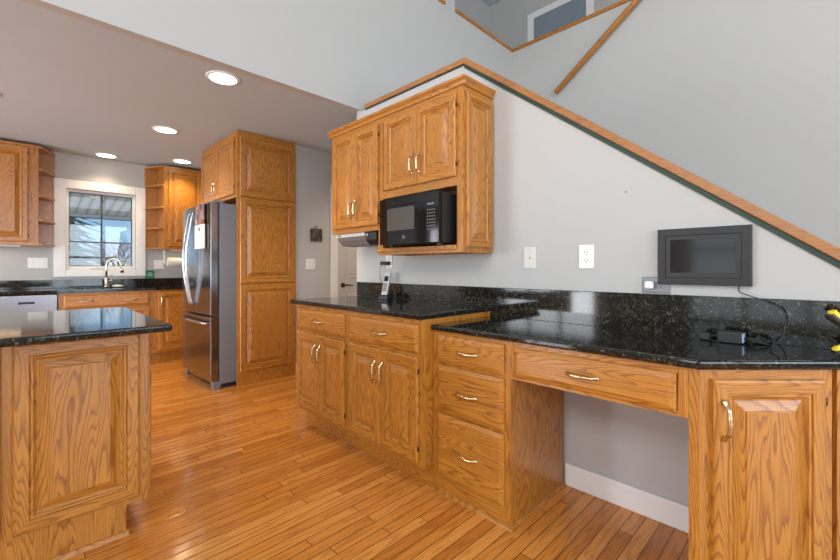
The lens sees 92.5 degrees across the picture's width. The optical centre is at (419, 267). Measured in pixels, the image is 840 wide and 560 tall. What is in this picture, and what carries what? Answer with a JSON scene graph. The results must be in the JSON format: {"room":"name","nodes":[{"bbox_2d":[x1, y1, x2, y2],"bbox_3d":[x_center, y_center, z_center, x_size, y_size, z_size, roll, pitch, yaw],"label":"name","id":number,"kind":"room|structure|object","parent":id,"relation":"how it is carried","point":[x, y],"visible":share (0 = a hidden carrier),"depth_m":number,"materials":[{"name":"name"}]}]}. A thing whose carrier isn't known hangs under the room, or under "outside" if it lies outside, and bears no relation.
{"room":"kitchen","nodes":[
{"label":"kitchen","id":0,"kind":"room"},
{"bbox_2d":[0,151,182,289],"bbox_3d":[-5.197,-0.097,3.783,6.600,2.490,0.160,0,0,-45],"label":"wall","id":1,"kind":"structure","parent":0,"point":[13,260],"depth_m":4.81,"materials":[{"name":"grey paint"}]},
{"bbox_2d":[0,140,35,246],"bbox_3d":[-4.496,-0.777,4.097,0.836,1.070,0.385,0,0,-45],"label":"upper cabinet","id":2,"kind":"object","parent":1,"relation":"attached to","point":[17,160],"visible":1,"depth_m":4.19,"materials":[{"name":"brown wood"}]},
{"bbox_2d":[28,258,47,267],"bbox_3d":[-4.318,-0.057,4.542,0.165,0.118,0.009,0,0,-45],"label":"light switch","id":3,"kind":"object","parent":1,"relation":"attached to","point":[32,262],"visible":1,"depth_m":4.54,"materials":[{"name":"white plastic"}]},
{"bbox_2d":[35,145,54,246],"bbox_3d":[-4.162,-0.777,4.471,0.165,1.070,0.329,0,0,-45],"label":"shelf","id":4,"kind":"object","parent":1,"relation":"attached to","point":[45,159],"visible":1,"depth_m":4.57,"materials":[{"name":"brown wood"}]},
{"bbox_2d":[0,278,182,289],"bbox_3d":[-4.105,0.185,4.747,3.308,0.098,0.020,0,0,-45],"label":"backsplash","id":5,"kind":"structure","parent":1,"relation":"attached to","point":[75,283],"depth_m":4.80,"materials":[{"name":"black stone"}]},
{"bbox_2d":[145,270,153,277],"bbox_3d":[-3.558,0.083,5.292,0.100,0.105,0.009,0,0,-45],"label":"card","id":6,"kind":"object","parent":5,"relation":"on","point":[149,273],"visible":1,"depth_m":5.29,"materials":[{"name":"green paper"}]},
{"bbox_2d":[54,178,145,276],"bbox_3d":[-3.949,-0.469,4.988,0.890,1.147,0.142,0,0,-45],"label":"window","id":7,"kind":"structure","parent":1,"relation":"in","point":[62,268],"depth_m":4.90,"materials":[{"name":"white paint"}]},
{"bbox_2d":[145,165,165,249],"bbox_3d":[-3.430,-0.777,5.203,0.165,1.070,0.329,0,0,-45],"label":"shelf","id":8,"kind":"object","parent":1,"relation":"attached to","point":[155,176],"visible":1,"depth_m":5.28,"materials":[{"name":"brown wood"}]},
{"bbox_2d":[154,260,163,268],"bbox_3d":[-3.486,-0.047,5.374,0.118,0.118,0.009,0,0,-45],"label":"power outlet","id":9,"kind":"object","parent":1,"relation":"attached to","point":[158,264],"visible":0.9,"depth_m":5.37,"materials":[{"name":"white plastic"}]},
{"bbox_2d":[162,166,200,249],"bbox_3d":[-3.079,-0.777,5.515,0.771,1.070,0.385,0,0,-45],"label":"upper cabinet","id":10,"kind":"object","parent":1,"relation":"attached to","point":[183,186],"visible":0.37,"depth_m":5.23,"materials":[{"name":"brown wood"}]},
{"bbox_2d":[163,250,181,266],"bbox_3d":[-3.239,-0.130,5.388,0.340,0.224,0.118,0,0,-45],"label":"paper towel holder","id":11,"kind":"object","parent":10,"relation":"attached to","point":[170,262],"visible":0.62,"depth_m":5.30,"materials":[{"name":"white paper"}]},
{"bbox_2d":[0,0,356,170],"bbox_3d":[-3.175,-1.467,3.380,8.890,0.250,3.590,0,0,-45],"label":"ceiling","id":12,"kind":"structure","parent":0,"point":[69,85],"depth_m":3.20,"materials":[{"name":"paint"}]},
{"bbox_2d":[95,153,117,157],"bbox_3d":[-3.731,-1.336,4.783,0.220,0.012,0.220,0,0,-45],"label":"recessed light","id":13,"kind":"object","parent":12,"relation":"in","point":[106,155],"visible":1,"depth_m":4.76,"materials":[{"name":"white glass"}]},
{"bbox_2d":[152,126,178,133],"bbox_3d":[-2.466,-1.336,3.898,0.220,0.012,0.220,0,0,-45],"label":"recessed light","id":14,"kind":"object","parent":12,"relation":"in","point":[163,129],"visible":1,"depth_m":3.87,"materials":[{"name":"white paint"}]},
{"bbox_2d":[172,159,191,163],"bbox_3d":[-2.984,-1.336,5.049,0.220,0.012,0.220,0,0,-45],"label":"recessed light","id":15,"kind":"object","parent":12,"relation":"in","point":[183,161],"visible":1,"depth_m":5.03,"materials":[{"name":"white paint"}]},
{"bbox_2d":[206,70,239,85],"bbox_3d":[-1.390,-1.336,2.838,0.220,0.012,0.220,0,0,-45],"label":"recessed light","id":16,"kind":"object","parent":12,"relation":"in","point":[219,77],"visible":1,"depth_m":2.82,"materials":[{"name":"white paint"}]},
{"bbox_2d":[21,0,512,295],"bbox_3d":[-1.938,-1.502,2.029,8.730,5.300,0.070,0,0,-45],"label":"wall","id":17,"kind":"structure","parent":0,"point":[347,54],"depth_m":3.12,"materials":[{"name":"grey paint"}]},
{"bbox_2d":[455,9,512,51],"bbox_3d":[0.755,-2.748,4.722,1.155,0.035,0.100,0,0,-45],"label":"trim","id":18,"kind":"structure","parent":17,"relation":"attached to","point":[458,12],"depth_m":4.62,"materials":[{"name":"brown wood"}]},
{"bbox_2d":[296,145,331,362],"bbox_3d":[-0.551,-0.097,5.289,2.480,2.490,0.160,0,0,-45],"label":"wall","id":19,"kind":"structure","parent":0,"point":[313,166],"depth_m":4.52,"materials":[{"name":"grey paint"}]},
{"bbox_2d":[306,259,314,269],"bbox_3d":[-1.223,-0.042,4.497,0.118,0.120,0.009,0,0,-45],"label":"light switch","id":20,"kind":"object","parent":19,"relation":"attached to","point":[310,263],"visible":1,"depth_m":4.50,"materials":[{"name":"white plastic"}]},
{"bbox_2d":[310,226,321,241],"bbox_3d":[-1.171,-0.389,4.544,0.146,0.177,0.013,0,0,-45],"label":"picture","id":21,"kind":"object","parent":19,"relation":"attached to","point":[315,234],"visible":1,"depth_m":4.54,"materials":[{"name":"brown"}]},
{"bbox_2d":[330,184,356,296],"bbox_3d":[-0.676,0.088,5.007,0.985,2.120,0.062,0,0,-45],"label":"door","id":22,"kind":"structure","parent":19,"relation":"in","point":[343,260],"depth_m":4.78,"materials":[{"name":"white paint"}]},
{"bbox_2d":[65,358,688,559],"bbox_3d":[-0.035,1.188,1.237,10.300,0.080,11.400,0,0,-45],"label":"floor","id":23,"kind":"structure","parent":0,"point":[240,472],"depth_m":1.94,"materials":[{"name":"brown wood"}]},
{"bbox_2d":[0,293,56,313],"bbox_3d":[-4.192,0.712,4.188,0.586,0.872,0.584,0,0,-45],"label":"dishwasher","id":24,"kind":"object","parent":23,"relation":"on","point":[26,302],"visible":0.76,"depth_m":4.04,"materials":[{"name":"grey plastic"}]},
{"bbox_2d":[0,333,150,559],"bbox_3d":[-1.846,0.706,1.733,1.081,0.884,0.858,0,0,-45],"label":"kitchen island","id":25,"kind":"object","parent":23,"relation":"on","point":[75,416],"visible":0.79,"depth_m":1.59,"materials":[{"name":"brown wood"}]},
{"bbox_2d":[0,307,171,347],"bbox_3d":[-1.819,0.249,1.647,1.157,0.030,1.078,0,0,-45],"label":"island countertop","id":26,"kind":"structure","parent":25,"relation":"on","point":[23,328],"depth_m":1.64,"materials":[{"name":"black stone"}]},
{"bbox_2d":[56,290,153,362],"bbox_3d":[-3.683,0.707,4.706,0.856,0.883,0.656,0,0,-45],"label":"base cabinet","id":27,"kind":"object","parent":23,"relation":"on","point":[142,302],"visible":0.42,"depth_m":4.53,"materials":[{"name":"brown wood"}]},
{"bbox_2d":[152,289,183,362],"bbox_3d":[-3.042,0.707,5.348,0.955,0.883,0.656,0,0,-45],"label":"base cabinet","id":28,"kind":"object","parent":23,"relation":"on","point":[168,304],"visible":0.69,"depth_m":4.93,"materials":[{"name":"brown wood"}]},
{"bbox_2d":[0,285,182,294],"bbox_3d":[-3.879,0.249,4.521,3.308,0.030,0.618,0,0,-45],"label":"countertop","id":29,"kind":"structure","parent":28,"relation":"on","point":[162,287],"depth_m":4.41,"materials":[{"name":"black stone"}]},
{"bbox_2d":[104,258,123,286],"bbox_3d":[-3.737,0.054,4.906,0.224,0.359,0.056,0,0,-5],"label":"faucet","id":30,"kind":"object","parent":29,"relation":"on","point":[106,279],"visible":0.98,"depth_m":4.90,"materials":[{"name":"silver metal"}]},
{"bbox_2d":[179,200,235,389],"bbox_3d":[-2.025,0.253,4.321,0.923,1.790,0.905,0,0,-45],"label":"refrigerator","id":31,"kind":"object","parent":23,"relation":"on","point":[209,272],"visible":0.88,"depth_m":3.86,"materials":[{"name":"grey metal"}]},
{"bbox_2d":[195,203,204,248],"bbox_3d":[-2.138,-0.402,3.901,0.280,0.430,0.011,0,0,45],"label":"wall calendar","id":32,"kind":"object","parent":31,"relation":"attached to","point":[199,209],"visible":1,"depth_m":3.89,"materials":[{"name":"white paper"}]},
{"bbox_2d":[201,130,295,386],"bbox_3d":[-1.937,-0.096,4.449,0.665,2.488,1.068,0,0,-45],"label":"tall cabinet","id":33,"kind":"object","parent":23,"relation":"on","point":[254,173],"visible":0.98,"depth_m":4.08,"materials":[{"name":"brown wood"}]},
{"bbox_2d":[296,304,357,447],"bbox_3d":[-0.489,0.706,2.918,0.652,0.884,0.641,0,0,45],"label":"base cabinet","id":34,"kind":"object","parent":23,"relation":"on","point":[322,333],"visible":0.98,"depth_m":2.68,"materials":[{"name":"brown wood"}]},
{"bbox_2d":[348,311,489,486],"bbox_3d":[-0.028,0.706,2.457,0.651,0.884,0.641,0,0,45],"label":"base cabinet","id":35,"kind":"object","parent":23,"relation":"on","point":[391,359],"visible":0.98,"depth_m":2.19,"materials":[{"name":"brown wood"}]},
{"bbox_2d":[290,296,489,319],"bbox_3d":[-0.269,0.249,2.721,0.611,0.030,1.372,0,0,-45],"label":"countertop","id":36,"kind":"structure","parent":35,"relation":"on","point":[401,308],"depth_m":2.44,"materials":[{"name":"black stone"}]},
{"bbox_2d":[378,272,392,299],"bbox_3d":[-0.256,0.132,3.020,0.080,0.203,0.099,0,0,25],"label":"cordless phone","id":37,"kind":"object","parent":36,"relation":"on","point":[385,294],"visible":1,"depth_m":3.01,"materials":[{"name":"silver plastic"}]},
{"bbox_2d":[432,330,565,531],"bbox_3d":[0.400,0.734,2.086,0.479,0.828,0.568,0,0,45],"label":"base cabinet","id":38,"kind":"object","parent":23,"relation":"on","point":[499,438],"visible":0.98,"depth_m":1.89,"materials":[{"name":"brown wood"}]},
{"bbox_2d":[431,316,839,369],"bbox_3d":[0.840,0.305,1.666,0.534,0.030,1.687,0,0,-45],"label":"countertop","id":39,"kind":"structure","parent":38,"relation":"on","point":[691,352],"depth_m":1.52,"materials":[{"name":"black stone"}]},
{"bbox_2d":[511,342,688,417],"bbox_3d":[0.789,0.403,1.688,0.661,0.166,0.556,0,0,45],"label":"drawer unit","id":40,"kind":"object","parent":39,"relation":"attached to","point":[662,388],"visible":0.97,"depth_m":1.47,"materials":[{"name":"brown wood"}]},
{"bbox_2d":[699,332,711,340],"bbox_3d":[1.154,0.275,1.625,0.040,0.030,0.037,0,0,-45],"label":"power adapter","id":41,"kind":"object","parent":39,"relation":"on","point":[702,335],"visible":0.97,"depth_m":1.61,"materials":[{"name":"black plastic"}]},
{"bbox_2d":[709,330,768,345],"bbox_3d":[1.224,0.268,1.549,0.185,0.044,0.067,0,0,35],"label":"power adapter","id":42,"kind":"object","parent":39,"relation":"on","point":[724,336],"visible":1,"depth_m":1.53,"materials":[{"name":"black plastic"}]},
{"bbox_2d":[824,310,839,355],"bbox_3d":[1.419,0.211,1.310,0.191,0.152,0.032,0,0,0],"label":"clamp","id":43,"kind":"object","parent":39,"relation":"on","point":[833,316],"visible":1,"depth_m":1.30,"materials":[{"name":"yellow plastic"}]},
{"bbox_2d":[689,368,839,559],"bbox_3d":[1.236,0.734,1.291,0.531,0.828,0.513,0,0,45],"label":"base cabinet","id":44,"kind":"object","parent":23,"relation":"on","point":[764,445],"visible":0.94,"depth_m":1.26,"materials":[{"name":"brown wood"}]},
{"bbox_2d":[380,261,389,285],"bbox_3d":[-0.282,0.088,3.138,0.110,0.277,0.062,0,0,45],"label":"power adapter","id":45,"kind":"object","parent":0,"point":[381,262],"visible":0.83,"depth_m":3.12,"materials":[{"name":"black plastic"}]},
{"bbox_2d":[455,0,489,31],"bbox_3d":[-2.330,-2.882,3.044,9.610,2.540,0.120,0,0,-45],"label":"wall","id":46,"kind":"structure","parent":0,"point":[478,11],"depth_m":6.15,"materials":[{"name":"grey paint"}]},
{"bbox_2d":[481,0,501,6],"bbox_3d":[0.955,-4.202,0.389,10.500,0.100,8.800,0,0,-45],"label":"ceiling","id":47,"kind":"structure","parent":0,"point":[489,3],"depth_m":6.29,"materials":[{"name":"paint"}]},
{"bbox_2d":[490,0,621,48],"bbox_3d":[2.786,-2.852,4.808,0.120,2.600,4.860,0,0,-45],"label":"wall","id":48,"kind":"structure","parent":0,"point":[508,18],"depth_m":6.08,"materials":[{"name":"grey paint"}]},
{"bbox_2d":[527,0,593,41],"bbox_3d":[1.923,-2.662,5.572,0.020,2.100,0.960,0,0,-45],"label":"door","id":49,"kind":"structure","parent":48,"relation":"in","point":[558,14],"depth_m":5.59,"materials":[{"name":"white paint"}]},
{"bbox_2d":[361,66,839,505],"bbox_3d":[0.714,-0.090,2.284,0.120,2.477,3.320,0,0,-45],"label":"wall","id":50,"kind":"structure","parent":0,"point":[558,188],"depth_m":2.04,"materials":[{"name":"grey paint"}]},
{"bbox_2d":[332,120,378,234],"bbox_3d":[-0.410,-0.648,3.082,0.602,0.768,0.340,0,0,45],"label":"upper cabinet","id":51,"kind":"object","parent":50,"relation":"attached to","point":[355,153],"visible":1,"depth_m":2.95,"materials":[{"name":"brown wood"}]},
{"bbox_2d":[336,231,378,246],"bbox_3d":[-0.407,-0.216,3.103,0.494,0.095,0.256,0,0,45],"label":"radio","id":52,"kind":"object","parent":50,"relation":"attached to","point":[363,239],"visible":0.82,"depth_m":3.02,"materials":[{"name":"grey plastic"}]},
{"bbox_2d":[386,255,391,267],"bbox_3d":[-0.244,-0.057,3.150,0.075,0.118,0.008,0,0,45],"label":"power outlet","id":53,"kind":"object","parent":50,"relation":"attached to","point":[388,257],"visible":0.71,"depth_m":3.14,"materials":[{"name":"white plastic"}]},
{"bbox_2d":[357,282,489,305],"bbox_3d":[-0.048,0.176,2.946,0.021,0.116,1.366,0,0,-45],"label":"backsplash","id":54,"kind":"structure","parent":50,"relation":"attached to","point":[471,295],"depth_m":2.79,"materials":[{"name":"black stone"}]},
{"bbox_2d":[375,85,492,255],"bbox_3d":[0.058,-0.561,2.614,0.792,0.942,0.340,0,0,45],"label":"upper cabinet","id":55,"kind":"object","parent":50,"relation":"attached to","point":[443,142],"visible":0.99,"depth_m":2.40,"materials":[{"name":"brown wood"}]},
{"bbox_2d":[327,73,495,139],"bbox_3d":[-0.140,-1.056,2.830,0.314,0.046,1.390,0,0,-45],"label":"crown molding","id":56,"kind":"structure","parent":55,"relation":"attached to","point":[463,79],"depth_m":2.49,"materials":[{"name":"brown wood"}]},
{"bbox_2d":[375,245,456,252],"bbox_3d":[0.057,-0.121,2.639,0.756,0.026,0.287,0,0,45],"label":"shelf","id":57,"kind":"object","parent":55,"relation":"attached to","point":[382,248],"depth_m":2.50,"materials":[{"name":"brown wood"}]},
{"bbox_2d":[380,190,456,247],"bbox_3d":[0.042,-0.286,2.564,0.520,0.304,0.379,0,0,45],"label":"microwave","id":58,"kind":"object","parent":55,"relation":"on","point":[429,218],"visible":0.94,"depth_m":2.37,"materials":[{"name":"black plastic"}]},
{"bbox_2d":[524,247,535,268],"bbox_3d":[0.625,-0.057,2.282,0.078,0.122,0.008,0,0,45],"label":"wall plate","id":59,"kind":"object","parent":50,"relation":"attached to","point":[529,252],"visible":1,"depth_m":2.28,"materials":[{"name":"beige plastic"}]},
{"bbox_2d":[579,244,593,268],"bbox_3d":[0.851,-0.058,2.056,0.078,0.122,0.008,0,0,45],"label":"power outlet","id":60,"kind":"object","parent":50,"relation":"attached to","point":[586,252],"visible":1,"depth_m":2.05,"materials":[{"name":"white plastic"}]},
{"bbox_2d":[583,250,588,255],"bbox_3d":[0.849,-0.078,2.054,0.002,0.028,0.032,0,0,-45],"label":"receptacle","id":61,"kind":"object","parent":60,"relation":"attached to","point":[585,252],"depth_m":2.05,"materials":[{"name":"white plastic"}]},
{"bbox_2d":[583,258,588,262],"bbox_3d":[0.849,-0.038,2.054,0.002,0.028,0.032,0,0,-45],"label":"receptacle","id":62,"kind":"object","parent":60,"relation":"attached to","point":[585,260],"depth_m":2.05,"materials":[{"name":"white plastic"}]},
{"bbox_2d":[364,57,839,260],"bbox_3d":[0.739,-0.500,2.259,0.156,1.731,3.250,0,0,-45],"label":"trim","id":63,"kind":"structure","parent":50,"relation":"attached to","point":[790,229],"depth_m":1.84,"materials":[{"name":"brown wood"}]},
{"bbox_2d":[365,64,839,268],"bbox_3d":[0.694,-0.468,2.215,0.006,1.721,3.250,0,0,-45],"label":"trim","id":64,"kind":"structure","parent":50,"relation":"attached to","point":[721,202],"depth_m":1.80,"materials":[{"name":"wood"}]},
{"bbox_2d":[565,463,688,533],"bbox_3d":[1.002,1.091,1.901,0.015,0.115,0.652,0,0,-45],"label":"baseboard","id":65,"kind":"structure","parent":50,"relation":"attached to","point":[671,513],"depth_m":1.90,"materials":[{"name":"white paint"}]},
{"bbox_2d":[642,277,669,293],"bbox_3d":[1.075,0.077,1.832,0.115,0.074,0.008,0,0,45],"label":"power outlet","id":66,"kind":"object","parent":50,"relation":"attached to","point":[658,288],"visible":0.72,"depth_m":1.83,"materials":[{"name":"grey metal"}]},
{"bbox_2d":[644,281,653,288],"bbox_3d":[1.045,0.077,1.833,0.030,0.035,0.035,0,0,-45],"label":"plug","id":67,"kind":"object","parent":66,"relation":"attached to","point":[648,284],"visible":1,"depth_m":1.82,"materials":[{"name":"white plastic"}]},
{"bbox_2d":[657,282,664,287],"bbox_3d":[1.087,0.077,1.815,0.002,0.028,0.032,0,0,-45],"label":"receptacle","id":68,"kind":"object","parent":66,"relation":"attached to","point":[658,285],"depth_m":1.82,"materials":[{"name":"grey plastic"}]},
{"bbox_2d":[490,287,839,349],"bbox_3d":[1.038,0.219,1.861,0.021,0.202,1.704,0,0,-45],"label":"backsplash","id":69,"kind":"structure","parent":50,"relation":"attached to","point":[807,326],"depth_m":1.75,"materials":[{"name":"black stone"}]},
{"bbox_2d":[658,224,785,356],"bbox_3d":[1.221,0.059,1.569,0.231,0.459,0.547,0,0,-9],"label":"digital photo frame","id":70,"kind":"object","parent":50,"relation":"attached to","point":[718,255],"visible":1,"depth_m":1.68,"materials":[{"name":"grey plastic"}]},
{"bbox_2d":[513,0,839,247],"bbox_3d":[3.900,-1.502,2.464,0.140,5.300,7.570,0,0,-45],"label":"wall","id":71,"kind":"structure","parent":0,"point":[741,96],"depth_m":3.56,"materials":[{"name":"grey paint"}]},
{"bbox_2d":[513,0,631,51],"bbox_3d":[2.138,-2.748,4.226,0.180,0.035,2.554,0,0,-45],"label":"trim","id":72,"kind":"structure","parent":71,"relation":"attached to","point":[622,2],"depth_m":4.51,"materials":[{"name":"brown wood"}]},
{"bbox_2d":[554,0,639,93],"bbox_3d":[2.295,-2.807,3.912,0.078,1.616,2.093,0,0,-45],"label":"handrail","id":73,"kind":"object","parent":71,"relation":"attached to","point":[633,3],"visible":1,"depth_m":4.28,"materials":[{"name":"brown wood"}]},
{"label":"outside","id":74,"kind":"structure","parent":0,"visible":0},
{"bbox_3d":[-37.795,1.798,80.221,180.000,0.100,153.100,0,0,-45],"label":"ground","id":75,"kind":"structure","parent":74,"visible":0},
{"bbox_2d":[70,217,123,265],"bbox_3d":[-13.172,-0.913,15.047,5.316,6.642,4.427,0,0,-5],"label":"spruce tree","id":76,"kind":"object","parent":75,"relation":"on","point":[75,248],"visible":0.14,"depth_m":15.14,"materials":[{"name":"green plant"}]},
{"bbox_2d":[70,193,130,219],"bbox_3d":[-4.183,0.148,7.011,9.000,3.200,2.830,0,0,-45],"label":"porch roof","id":77,"kind":"structure","parent":75,"relation":"on","point":[81,205],"depth_m":6.90,"materials":[{"name":"white paint"}]},
{"bbox_2d":[76,242,130,265],"bbox_3d":[-35.108,-0.552,46.209,7.300,4.600,5.600,0,0,-45],"label":"house","id":78,"kind":"structure","parent":75,"relation":"on","point":[127,263],"depth_m":44.02,"materials":[{"name":"beige"}]},
{"bbox_2d":[91,246,128,265],"bbox_3d":[-27.375,-0.091,35.466,2.767,3.684,2.124,0,0,-45],"label":"bare tree","id":79,"kind":"object","parent":75,"relation":"on","point":[97,246],"visible":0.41,"depth_m":35.35,"materials":[{"name":"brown plant"}]},
{"bbox_2d":[94,249,127,265],"bbox_3d":[-22.104,0.221,28.510,1.587,3.062,1.725,0,0,24],"label":"bare tree","id":80,"kind":"object","parent":75,"relation":"on","point":[113,256],"visible":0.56,"depth_m":28.71,"materials":[{"name":"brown plant"}]},
{"bbox_2d":[103,236,130,265],"bbox_3d":[-23.794,-0.375,32.007,2.748,4.256,2.230,0,0,-45],"label":"bare tree","id":81,"kind":"object","parent":75,"relation":"on","point":[119,246],"visible":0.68,"depth_m":31.81,"materials":[{"name":"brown plant"}]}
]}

